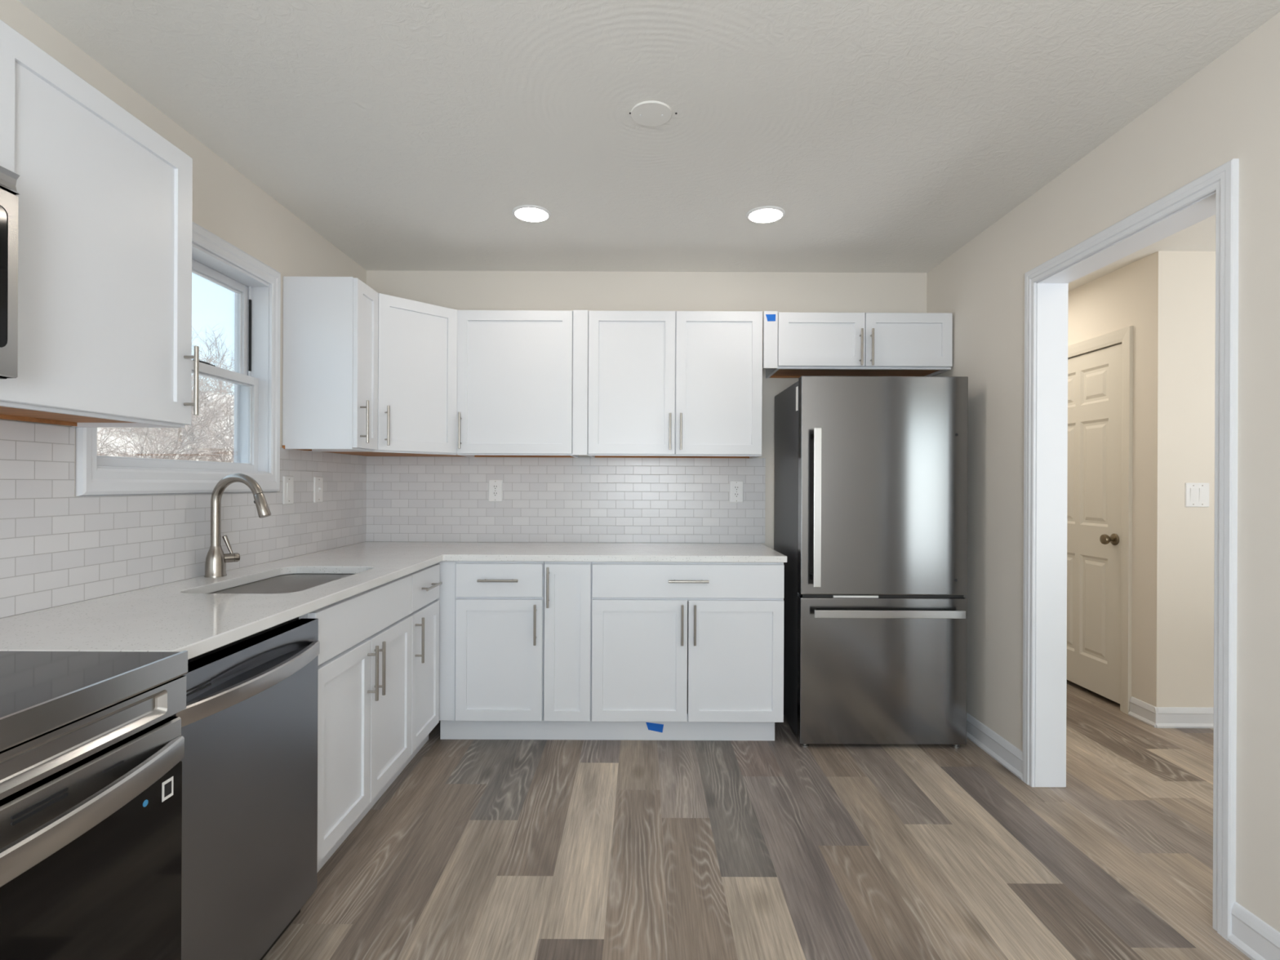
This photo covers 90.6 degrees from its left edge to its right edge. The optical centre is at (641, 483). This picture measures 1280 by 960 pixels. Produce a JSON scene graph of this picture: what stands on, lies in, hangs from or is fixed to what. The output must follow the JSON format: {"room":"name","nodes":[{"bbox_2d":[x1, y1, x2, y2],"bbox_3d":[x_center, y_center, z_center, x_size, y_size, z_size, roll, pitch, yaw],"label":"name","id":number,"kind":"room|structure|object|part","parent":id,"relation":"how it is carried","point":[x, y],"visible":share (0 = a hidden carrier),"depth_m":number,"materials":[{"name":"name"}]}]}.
{"room":"kitchen","nodes":[
{"label":"kitchen","id":0,"kind":"room"},
{"bbox_2d":[0,0,366,496],"bbox_3d":[-1.635,0.008,0.485,0.130,2.440,6.470,0,0,0],"label":"wall","id":1,"kind":"structure","parent":0,"point":[226,203],"depth_m":2.38,"materials":[{"name":"beige paint"}]},
{"bbox_2d":[0,165,19,378],"bbox_3d":[-1.367,-0.391,0.819,0.386,0.385,0.755,0,0,0],"label":"microwave","id":2,"kind":"object","parent":1,"relation":"attached to","point":[9,201],"visible":1,"depth_m":1.18,"materials":[{"name":"silver metal"}]},
{"bbox_3d":[-1.177,-0.380,0.833,0.003,0.260,0.682,0,0,0],"label":"door glass","id":3,"kind":"part","parent":2,"relation":"part of","materials":[{"name":"black glass"}]},
{"bbox_2d":[0,19,199,427],"bbox_3d":[-1.386,-0.530,1.476,0.362,0.749,0.557,0,0,0],"label":"upper cabinet","id":4,"kind":"object","parent":1,"relation":"attached to","point":[105,205],"visible":0.98,"depth_m":1.45,"materials":[{"name":"white paint"}]},
{"bbox_3d":[-1.421,-0.167,1.476,0.281,0.020,0.524,0,0,0],"label":"panel","id":5,"kind":"part","parent":4,"relation":"part of","materials":[{"name":"brown wood"}]},
{"bbox_3d":[-1.225,-0.280,1.724,0.038,0.188,0.011,0,0,0],"label":"handle","id":6,"kind":"part","parent":4,"relation":"part of","materials":[{"name":"silver metal"}]},
{"bbox_2d":[75,221,280,496],"bbox_3d":[-1.627,-0.436,2.237,0.162,0.945,0.963,0,0,0],"label":"window","id":7,"kind":"structure","parent":1,"relation":"in","point":[230,305],"depth_m":2.44,"materials":[{"name":"white paint"}]},
{"bbox_3d":[-1.625,-0.244,2.241,0.003,0.331,0.784,0,0,0],"label":"pane","id":8,"kind":"part","parent":7,"relation":"part of","materials":[{"name":"clear glass"}]},
{"bbox_3d":[-1.625,-0.248,2.241,0.028,0.391,0.856,0,0,0],"label":"sash","id":9,"kind":"part","parent":7,"relation":"part of","materials":[{"name":"white paint"}]},
{"bbox_3d":[-1.669,-0.618,2.237,0.003,0.352,0.789,0,0,0],"label":"pane","id":10,"kind":"part","parent":7,"relation":"part of","materials":[{"name":"clear glass"}]},
{"bbox_3d":[-1.669,-0.619,2.237,0.033,0.414,0.849,0,0,0],"label":"sash","id":11,"kind":"part","parent":7,"relation":"part of","materials":[{"name":"white paint"}]},
{"bbox_2d":[0,419,366,617],"bbox_3d":[-1.566,0.086,1.946,0.008,0.484,3.292,0,0,0],"label":"backsplash","id":12,"kind":"structure","parent":1,"relation":"attached to","point":[58,547],"depth_m":1.92,"materials":[{"name":"tile"}]},
{"bbox_2d":[282,475,293,504],"bbox_3d":[-1.557,0.028,2.795,0.010,0.124,0.078,0,0,0],"label":"light switch","id":13,"kind":"object","parent":12,"relation":"attached to","point":[287,481],"visible":1,"depth_m":2.79,"materials":[{"name":"white plastic"}]},
{"bbox_2d":[313,476,323,502],"bbox_3d":[-1.553,0.028,3.055,0.017,0.124,0.078,0,0,0],"label":"light switch","id":14,"kind":"object","parent":12,"relation":"attached to","point":[317,481],"visible":1,"depth_m":3.04,"materials":[{"name":"white plastic"}]},
{"bbox_2d":[282,276,378,451],"bbox_3d":[-1.386,-0.528,2.876,0.362,0.753,0.227,0,0,0],"label":"upper cabinet","id":15,"kind":"object","parent":1,"relation":"attached to","point":[330,371],"visible":1,"depth_m":2.77,"materials":[{"name":"white paint"}]},
{"bbox_3d":[-1.421,-0.163,2.877,0.281,0.020,0.192,0,0,0],"label":"panel","id":16,"kind":"part","parent":15,"relation":"part of","materials":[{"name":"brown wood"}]},
{"bbox_3d":[-1.225,-0.274,2.801,0.038,0.188,0.011,0,0,0],"label":"handle","id":17,"kind":"part","parent":15,"relation":"part of","materials":[{"name":"silver metal"}]},
{"bbox_3d":[-1.252,-0.529,2.878,0.020,0.741,0.219,0,0,0],"label":"door","id":18,"kind":"part","parent":15,"relation":"part of","materials":[{"name":"white paint"}]},
{"bbox_2d":[322,293,462,456],"bbox_3d":[-1.261,-0.527,3.290,0.612,0.753,0.618,0,0,0],"label":"upper cabinet","id":19,"kind":"object","parent":1,"relation":"attached to","point":[417,340],"visible":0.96,"depth_m":3.13,"materials":[{"name":"white paint"}]},
{"bbox_3d":[-1.204,-0.274,2.996,0.011,0.188,0.038,0,0,-45],"label":"handle","id":20,"kind":"part","parent":19,"relation":"part of","materials":[{"name":"silver metal"}]},
{"bbox_3d":[-1.266,-0.158,3.295,0.584,0.008,0.587,0,0,0],"label":"panel","id":21,"kind":"part","parent":19,"relation":"part of","materials":[{"name":"brown wood"}]},
{"bbox_3d":[-1.103,-0.528,3.136,0.020,0.741,0.406,0,0,45],"label":"door","id":22,"kind":"part","parent":19,"relation":"part of","materials":[{"name":"white paint"}]},
{"bbox_2d":[366,270,926,549],"bbox_3d":[0.022,0.015,3.660,3.184,2.440,0.120,0,0,0],"label":"wall","id":23,"kind":"structure","parent":0,"point":[589,291],"depth_m":3.60,"materials":[{"name":"beige paint"}]},
{"bbox_2d":[457,310,578,457],"bbox_3d":[-0.659,-0.524,3.418,0.602,0.753,0.362,0,0,0],"label":"upper cabinet","id":24,"kind":"object","parent":23,"relation":"attached to","point":[515,367],"visible":0.85,"depth_m":3.28,"materials":[{"name":"white paint"}]},
{"bbox_3d":[-0.935,-0.273,3.256,0.011,0.188,0.038,0,0,0],"label":"handle","id":25,"kind":"part","parent":24,"relation":"part of","materials":[{"name":"silver metal"}]},
{"bbox_3d":[-0.660,-0.160,3.452,0.569,0.020,0.281,0,0,0],"label":"panel","id":26,"kind":"part","parent":24,"relation":"part of","materials":[{"name":"brown wood"}]},
{"bbox_2d":[365,456,765,543],"bbox_3d":[-0.435,0.091,3.596,2.270,0.484,0.008,0,0,0],"label":"backsplash","id":27,"kind":"structure","parent":23,"relation":"attached to","point":[410,499],"depth_m":3.59,"materials":[{"name":"tile"}]},
{"bbox_2d":[488,480,502,502],"bbox_3d":[-0.829,0.039,3.588,0.078,0.124,0.008,0,0,0],"label":"wall outlet","id":28,"kind":"object","parent":27,"relation":"attached to","point":[495,489],"visible":1,"depth_m":3.59,"materials":[{"name":"white plastic"}]},
{"bbox_2d":[492,491,497,496],"bbox_3d":[-0.829,0.059,3.585,0.033,0.029,0.002,0,0,0],"label":"receptacle","id":29,"kind":"object","parent":28,"relation":"attached to","point":[494,493],"depth_m":3.58,"materials":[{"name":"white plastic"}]},
{"bbox_2d":[492,484,497,489],"bbox_3d":[-0.829,0.020,3.585,0.033,0.029,0.002,0,0,0],"label":"receptacle","id":30,"kind":"object","parent":28,"relation":"attached to","point":[494,486],"depth_m":3.58,"materials":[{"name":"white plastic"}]},
{"bbox_2d":[729,480,743,502],"bbox_3d":[0.536,0.045,3.588,0.078,0.124,0.008,0,0,0],"label":"wall outlet","id":31,"kind":"object","parent":27,"relation":"attached to","point":[736,487],"visible":1,"depth_m":3.59,"materials":[{"name":"white plastic"}]},
{"bbox_2d":[733,492,739,497],"bbox_3d":[0.536,0.065,3.585,0.033,0.029,0.002,0,0,0],"label":"receptacle","id":32,"kind":"object","parent":31,"relation":"attached to","point":[736,495],"depth_m":3.58,"materials":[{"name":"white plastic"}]},
{"bbox_2d":[733,485,739,490],"bbox_3d":[0.536,0.026,3.585,0.033,0.029,0.002,0,0,0],"label":"receptacle","id":33,"kind":"object","parent":31,"relation":"attached to","point":[735,487],"depth_m":3.58,"materials":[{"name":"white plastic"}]},
{"bbox_2d":[572,310,762,458],"bbox_3d":[0.134,-0.521,3.418,0.982,0.753,0.362,0,0,0],"label":"upper cabinet","id":34,"kind":"object","parent":23,"relation":"attached to","point":[654,384],"visible":1,"depth_m":3.28,"materials":[{"name":"white paint"}]},
{"bbox_3d":[-0.052,-0.524,3.285,0.448,0.741,0.020,0,0,0],"label":"door","id":35,"kind":"part","parent":34,"relation":"part of","materials":[{"name":"white paint"}]},
{"bbox_3d":[0.145,-0.268,3.256,0.011,0.188,0.038,0,0,0],"label":"handle","id":36,"kind":"part","parent":34,"relation":"part of","materials":[{"name":"silver metal"}]},
{"bbox_3d":[0.171,-0.156,3.452,0.872,0.020,0.281,0,0,0],"label":"panel","id":37,"kind":"part","parent":34,"relation":"part of","materials":[{"name":"brown wood"}]},
{"bbox_3d":[0.201,-0.268,3.256,0.011,0.188,0.038,0,0,0],"label":"handle","id":38,"kind":"part","parent":34,"relation":"part of","materials":[{"name":"silver metal"}]},
{"bbox_3d":[0.399,-0.522,3.285,0.446,0.741,0.020,0,0,0],"label":"door","id":39,"kind":"part","parent":34,"relation":"part of","materials":[{"name":"white paint"}]},
{"bbox_2d":[763,311,952,378],"bbox_3d":[1.119,-0.744,3.418,0.978,0.295,0.362,0,0,0],"label":"upper cabinet","id":40,"kind":"object","parent":23,"relation":"attached to","point":[796,344],"visible":0.93,"depth_m":3.28,"materials":[{"name":"white paint"}]},
{"bbox_2d":[765,314,775,321],"bbox_3d":[0.666,-0.858,3.276,0.052,0.036,0.001,0,0,0],"label":"tape","id":41,"kind":"object","parent":40,"relation":"attached to","point":[770,317],"visible":1,"depth_m":3.28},
{"bbox_3d":[0.930,-0.747,3.285,0.448,0.277,0.020,0,0,0],"label":"door","id":42,"kind":"part","parent":40,"relation":"part of","materials":[{"name":"white paint"}]},
{"bbox_3d":[1.155,-0.608,3.452,0.872,0.020,0.281,0,0,0],"label":"panel","id":43,"kind":"part","parent":40,"relation":"part of","materials":[{"name":"brown wood"}]},
{"bbox_3d":[1.128,-0.701,3.256,0.011,0.188,0.038,0,0,0],"label":"handle","id":44,"kind":"part","parent":40,"relation":"part of","materials":[{"name":"silver metal"}]},
{"bbox_3d":[1.184,-0.701,3.256,0.011,0.188,0.038,0,0,0],"label":"handle","id":45,"kind":"part","parent":40,"relation":"part of","materials":[{"name":"silver metal"}]},
{"bbox_3d":[1.381,-0.746,3.285,0.448,0.277,0.020,0,0,0],"label":"door","id":46,"kind":"part","parent":40,"relation":"part of","materials":[{"name":"white paint"}]},
{"bbox_2d":[17,0,1279,291],"bbox_3d":[2.016,-1.271,1.050,7.420,0.150,7.600,0,0,0],"label":"ceiling","id":47,"kind":"structure","parent":0,"point":[888,135],"depth_m":2.03,"materials":[{"name":"white paint"}]},
{"bbox_2d":[511,204,551,222],"bbox_3d":[-0.492,-1.201,2.829,0.172,0.012,0.172,0,0,0],"label":"recessed light","id":48,"kind":"object","parent":47,"relation":"in","point":[530,213],"visible":1,"depth_m":2.81,"materials":[{"name":"white plastic"}]},
{"bbox_2d":[629,100,677,126],"bbox_3d":[0.031,-1.201,2.060,0.134,0.008,0.134,0,0,41],"label":"cover plate","id":49,"kind":"object","parent":47,"relation":"attached to","point":[650,113],"visible":1,"depth_m":2.05,"materials":[{"name":"paint"}]},
{"bbox_2d":[746,205,785,222],"bbox_3d":[0.552,-1.196,2.829,0.172,0.012,0.172,0,0,0],"label":"recessed light","id":50,"kind":"object","parent":47,"relation":"in","point":[766,214],"visible":1,"depth_m":2.81,"materials":[{"name":"white plastic"}]},
{"bbox_2d":[262,680,1251,959],"bbox_3d":[1.945,1.243,1.000,7.300,0.001,7.500,0,0,0],"label":"floor","id":51,"kind":"structure","parent":0,"point":[780,848],"depth_m":2.10,"materials":[{"name":"wood"}]},
{"bbox_2d":[0,650,187,959],"bbox_3d":[-1.209,0.779,0.872,0.699,0.902,0.758,0,0,0],"label":"electric range","id":52,"kind":"object","parent":51,"relation":"on","point":[92,750],"visible":1,"depth_m":1.05,"materials":[{"name":"black glass"}]},
{"bbox_2d":[0,651,178,717],"bbox_3d":[-1.230,0.335,0.872,0.654,0.012,0.752,0,0,0],"label":"cooktop","id":53,"kind":"object","parent":52,"relation":"in","point":[33,684],"depth_m":1.10,"materials":[{"name":"black glass"}]},
{"bbox_3d":[-0.922,0.743,0.872,0.029,0.567,0.756,0,0,0],"label":"oven door","id":54,"kind":"part","parent":52,"relation":"part of","materials":[{"name":"silver metal"}]},
{"bbox_3d":[-0.906,0.781,0.872,0.003,0.476,0.746,0,0,0],"label":"oven glass","id":55,"kind":"part","parent":52,"relation":"part of","materials":[{"name":"black glass"}]},
{"bbox_3d":[-0.883,0.518,0.872,0.050,0.046,0.754,0,0,0],"label":"handle","id":56,"kind":"part","parent":52,"relation":"part of","materials":[{"name":"silver metal"}]},
{"bbox_3d":[-0.917,0.411,0.872,0.036,0.064,0.758,0,0,0],"label":"control panel","id":57,"kind":"part","parent":52,"relation":"part of","materials":[{"name":"silver metal"}]},
{"bbox_2d":[164,780,171,797],"bbox_3d":[-0.902,0.581,1.206,0.001,0.024,0.018,0,0,0],"label":"print","id":58,"kind":"object","parent":52,"relation":"attached to","point":[167,784],"depth_m":1.21},
{"bbox_2d":[169,617,319,959],"bbox_3d":[-1.214,0.799,1.541,0.640,0.862,0.568,0,0,0],"label":"dishwasher","id":59,"kind":"object","parent":51,"relation":"on","point":[249,719],"visible":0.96,"depth_m":1.51,"materials":[{"name":"grey metal"}]},
{"bbox_3d":[-0.916,0.469,1.541,0.048,0.039,0.562,0,0,0],"label":"handle","id":60,"kind":"part","parent":59,"relation":"part of","materials":[{"name":"metal"}]},
{"bbox_2d":[298,574,412,864],"bbox_3d":[-1.237,0.739,2.213,0.663,0.754,0.771,0,0,0],"label":"base cabinet","id":61,"kind":"object","parent":51,"relation":"on","point":[364,685],"visible":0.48,"depth_m":2.14,"materials":[{"name":"white paint"}]},
{"bbox_3d":[-0.953,0.827,2.018,0.020,0.570,0.374,0,0,0],"label":"door","id":62,"kind":"part","parent":61,"relation":"part of","materials":[{"name":"white paint"}]},
{"bbox_3d":[-0.924,0.652,2.180,0.038,0.188,0.011,0,0,0],"label":"handle","id":63,"kind":"part","parent":61,"relation":"part of","materials":[{"name":"silver metal"}]},
{"bbox_3d":[-0.924,0.652,2.238,0.038,0.188,0.011,0,0,0],"label":"handle","id":64,"kind":"part","parent":61,"relation":"part of","materials":[{"name":"silver metal"}]},
{"bbox_3d":[-0.953,0.827,2.404,0.020,0.570,0.386,0,0,0],"label":"door","id":65,"kind":"part","parent":61,"relation":"part of","materials":[{"name":"white paint"}]},
{"bbox_2d":[316,734,428,873],"bbox_3d":[-1.032,1.173,2.439,0.014,0.113,1.222,0,0,0],"label":"board","id":66,"kind":"object","parent":51,"relation":"on","point":[326,857],"visible":0.24,"depth_m":2.36,"materials":[{"name":"white paint"}]},
{"bbox_2d":[407,564,442,754],"bbox_3d":[-1.237,0.739,2.779,0.663,0.754,0.356,0,0,0],"label":"base cabinet","id":67,"kind":"object","parent":51,"relation":"on","point":[424,615],"visible":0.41,"depth_m":2.77,"materials":[{"name":"white paint"}]},
{"bbox_3d":[-0.924,0.652,2.639,0.038,0.188,0.011,0,0,0],"label":"handle","id":68,"kind":"part","parent":67,"relation":"part of","materials":[{"name":"silver metal"}]},
{"bbox_3d":[-0.952,0.452,2.778,0.020,0.157,0.349,0,0,0],"label":"drawer","id":69,"kind":"part","parent":67,"relation":"part of","materials":[{"name":"white paint"}]},
{"bbox_3d":[-0.923,0.450,2.778,0.038,0.011,0.188,0,0,0],"label":"handle","id":70,"kind":"part","parent":67,"relation":"part of","materials":[{"name":"silver metal"}]},
{"bbox_2d":[435,560,544,721],"bbox_3d":[-0.722,0.741,3.264,0.515,0.754,0.663,0,0,0],"label":"base cabinet","id":71,"kind":"object","parent":51,"relation":"on","point":[491,613],"visible":0.7,"depth_m":2.98,"materials":[{"name":"white paint"}]},
{"bbox_3d":[-0.669,0.451,2.951,0.188,0.011,0.038,0,0,0],"label":"handle","id":72,"kind":"part","parent":71,"relation":"part of","materials":[{"name":"silver metal"}]},
{"bbox_3d":[-0.671,0.828,2.980,0.407,0.570,0.020,0,0,0],"label":"door","id":73,"kind":"part","parent":71,"relation":"part of","materials":[{"name":"white paint"}]},
{"bbox_3d":[-0.669,0.454,2.980,0.407,0.157,0.020,0,0,0],"label":"drawer","id":74,"kind":"part","parent":71,"relation":"part of","materials":[{"name":"white paint"}]},
{"bbox_3d":[-0.497,0.656,2.951,0.011,0.188,0.038,0,0,0],"label":"handle","id":75,"kind":"part","parent":71,"relation":"part of","materials":[{"name":"silver metal"}]},
{"bbox_2d":[543,561,591,721],"bbox_3d":[-0.350,0.743,3.264,0.224,0.754,0.663,0,0,0],"label":"base cabinet","id":76,"kind":"object","parent":51,"relation":"on","point":[567,608],"visible":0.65,"depth_m":2.98,"materials":[{"name":"white paint"}]},
{"bbox_3d":[-0.437,0.482,2.951,0.011,0.188,0.038,0,0,0],"label":"handle","id":77,"kind":"part","parent":76,"relation":"part of","materials":[{"name":"silver metal"}]},
{"bbox_2d":[440,720,774,740],"bbox_3d":[-0.165,1.177,3.057,1.610,0.113,0.014,0,0,0],"label":"board","id":78,"kind":"object","parent":51,"relation":"on","point":[449,730],"visible":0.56,"depth_m":3.05,"materials":[{"name":"white paint"}]},
{"bbox_2d":[645,722,663,732],"bbox_3d":[0.062,1.172,3.049,0.086,0.050,0.001,0,0,0],"label":"tape","id":79,"kind":"object","parent":78,"relation":"attached to","point":[652,726],"visible":1,"depth_m":3.05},
{"bbox_2d":[591,561,784,722],"bbox_3d":[0.215,0.745,3.264,0.905,0.754,0.663,0,0,0],"label":"base cabinet","id":80,"kind":"object","parent":51,"relation":"on","point":[672,642],"visible":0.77,"depth_m":2.97,"materials":[{"name":"white paint"}]},
{"bbox_2d":[0,541,786,659],"bbox_3d":[-0.446,0.348,2.426,2.248,0.030,2.345,0,0,0],"label":"countertop","id":81,"kind":"structure","parent":80,"relation":"on","point":[180,615],"depth_m":1.89,"materials":[{"name":"white stone"}]},
{"bbox_2d":[204,473,271,577],"bbox_3d":[-1.421,0.146,2.256,0.248,0.365,0.096,0,0,6],"label":"kitchen faucet","id":82,"kind":"object","parent":81,"relation":"on","point":[216,560],"visible":1,"depth_m":2.23,"materials":[{"name":"silver metal"}]},
{"bbox_3d":[-1.490,0.220,2.280,0.035,0.071,0.015,0,0,-32],"label":"lever","id":83,"kind":"part","parent":82,"relation":"part of","materials":[{"name":"silver metal"}]},
{"bbox_3d":[-1.478,0.267,2.283,0.052,0.033,0.033,0,0,-44],"label":"handle","id":84,"kind":"part","parent":82,"relation":"part of","materials":[{"name":"silver metal"}]},
{"bbox_2d":[209,573,354,593],"bbox_3d":[-1.234,0.463,2.217,0.401,0.206,0.661,0,0,0],"label":"sink","id":85,"kind":"object","parent":81,"relation":"in","point":[290,583],"visible":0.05,"depth_m":2.27,"materials":[{"name":"silver metal"}]},
{"bbox_3d":[-0.011,0.831,2.980,0.448,0.570,0.020,0,0,0],"label":"door","id":86,"kind":"part","parent":80,"relation":"part of","materials":[{"name":"white paint"}]},
{"bbox_3d":[0.188,0.657,2.951,0.011,0.188,0.038,0,0,0],"label":"handle","id":87,"kind":"part","parent":80,"relation":"part of","materials":[{"name":"silver metal"}]},
{"bbox_3d":[0.217,0.458,2.980,0.900,0.157,0.020,0,0,0],"label":"drawer","id":88,"kind":"part","parent":80,"relation":"part of","materials":[{"name":"white paint"}]},
{"bbox_3d":[0.217,0.455,2.951,0.188,0.011,0.038,0,0,0],"label":"handle","id":89,"kind":"part","parent":80,"relation":"part of","materials":[{"name":"silver metal"}]},
{"bbox_3d":[0.247,0.657,2.951,0.011,0.188,0.038,0,0,0],"label":"handle","id":90,"kind":"part","parent":80,"relation":"part of","materials":[{"name":"silver metal"}]},
{"bbox_3d":[0.442,0.833,2.980,0.448,0.570,0.020,0,0,0],"label":"door","id":91,"kind":"part","parent":80,"relation":"part of","materials":[{"name":"white paint"}]},
{"bbox_2d":[773,375,968,748],"bbox_3d":[1.132,0.368,3.241,0.780,1.743,0.667,0,0,0],"label":"refrigerator","id":92,"kind":"object","parent":51,"relation":"on","point":[870,482],"visible":0.97,"depth_m":2.96,"materials":[{"name":"silver metal"}]},
{"bbox_3d":[0.806,0.109,2.934,0.034,0.733,0.053,0,0,0],"label":"handle","id":93,"kind":"part","parent":92,"relation":"part of","materials":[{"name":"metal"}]},
{"bbox_3d":[1.130,0.877,2.990,0.779,0.684,0.060,0,0,0],"label":"freezer drawer","id":94,"kind":"part","parent":92,"relation":"part of","materials":[{"name":"silver metal"}]},
{"bbox_3d":[1.133,0.008,2.990,0.779,1.022,0.060,0,0,0],"label":"door","id":95,"kind":"part","parent":92,"relation":"part of","materials":[{"name":"silver metal"}]},
{"bbox_3d":[1.141,0.600,2.934,0.693,0.036,0.053,0,0,0],"label":"handle","id":96,"kind":"part","parent":92,"relation":"part of","materials":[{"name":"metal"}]},
{"bbox_2d":[926,12,1279,932],"bbox_3d":[1.675,0.022,1.000,0.123,2.440,7.500,0,0,0],"label":"wall","id":97,"kind":"structure","parent":0,"point":[1229,109],"depth_m":1.90,"materials":[{"name":"beige paint"}]},
{"bbox_2d":[966,712,1022,780],"bbox_3d":[1.599,1.187,3.126,0.020,0.110,0.948,0,0,0],"label":"baseboard","id":98,"kind":"structure","parent":97,"relation":"attached to","point":[1002,751],"depth_m":2.86,"materials":[{"name":"white paint"}]},
{"bbox_2d":[1022,158,1239,941],"bbox_3d":[1.667,0.181,2.184,0.143,2.123,0.935,0,0,0],"label":"door frame","id":99,"kind":"structure","parent":97,"relation":"attached to","point":[1216,192],"depth_m":2.30,"materials":[{"name":"white paint"}]},
{"bbox_2d":[1228,902,1279,959],"bbox_3d":[1.599,1.187,-0.442,0.020,0.110,4.317,0,0,0],"label":"baseboard","id":100,"kind":"structure","parent":97,"relation":"attached to","point":[1255,938],"depth_m":1.66,"materials":[{"name":"white paint"}]},
{"bbox_2d":[1067,251,1215,706],"bbox_3d":[4.122,0.033,4.000,2.956,2.440,1.500,0,0,0],"label":"wall","id":101,"kind":"structure","parent":0,"point":[1168,298],"depth_m":3.25,"materials":[{"name":"beige paint"}]},
{"bbox_2d":[1066,343,1121,703],"bbox_3d":[2.631,0.222,3.853,0.108,1.994,0.737,0,0,0],"label":"door","id":102,"kind":"structure","parent":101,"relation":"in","point":[1094,378],"depth_m":3.71,"materials":[{"name":"paint"}]},
{"bbox_3d":[2.613,0.311,3.549,0.072,0.066,0.066,0,0,0],"label":"knob","id":103,"kind":"part","parent":102,"relation":"part of","materials":[{"name":"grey metal"}]},
{"bbox_2d":[1067,325,1133,715],"bbox_3d":[2.644,0.198,3.854,0.038,2.098,0.878,0,0,0],"label":"door frame","id":104,"kind":"structure","parent":101,"relation":"attached to","point":[1124,336],"depth_m":3.44,"materials":[{"name":"paint"}]},
{"bbox_2d":[1128,696,1158,727],"bbox_3d":[2.629,1.196,3.325,0.020,0.101,0.175,0,0,0],"label":"baseboard","id":105,"kind":"structure","parent":101,"relation":"attached to","point":[1140,710],"depth_m":3.32,"materials":[{"name":"white paint"}]},
{"bbox_2d":[1154,706,1213,728],"bbox_3d":[4.111,1.202,3.240,2.968,0.101,0.020,0,0,0],"label":"baseboard","id":106,"kind":"structure","parent":101,"relation":"attached to","point":[1168,717],"depth_m":3.24,"materials":[{"name":"white paint"}]},
{"bbox_2d":[1185,482,1208,506],"bbox_3d":[2.846,0.057,3.244,0.122,0.124,0.010,0,0,0],"label":"light switch","id":107,"kind":"object","parent":101,"relation":"attached to","point":[1197,495],"visible":1,"depth_m":3.24,"materials":[{"name":"white plastic"}]}
]}

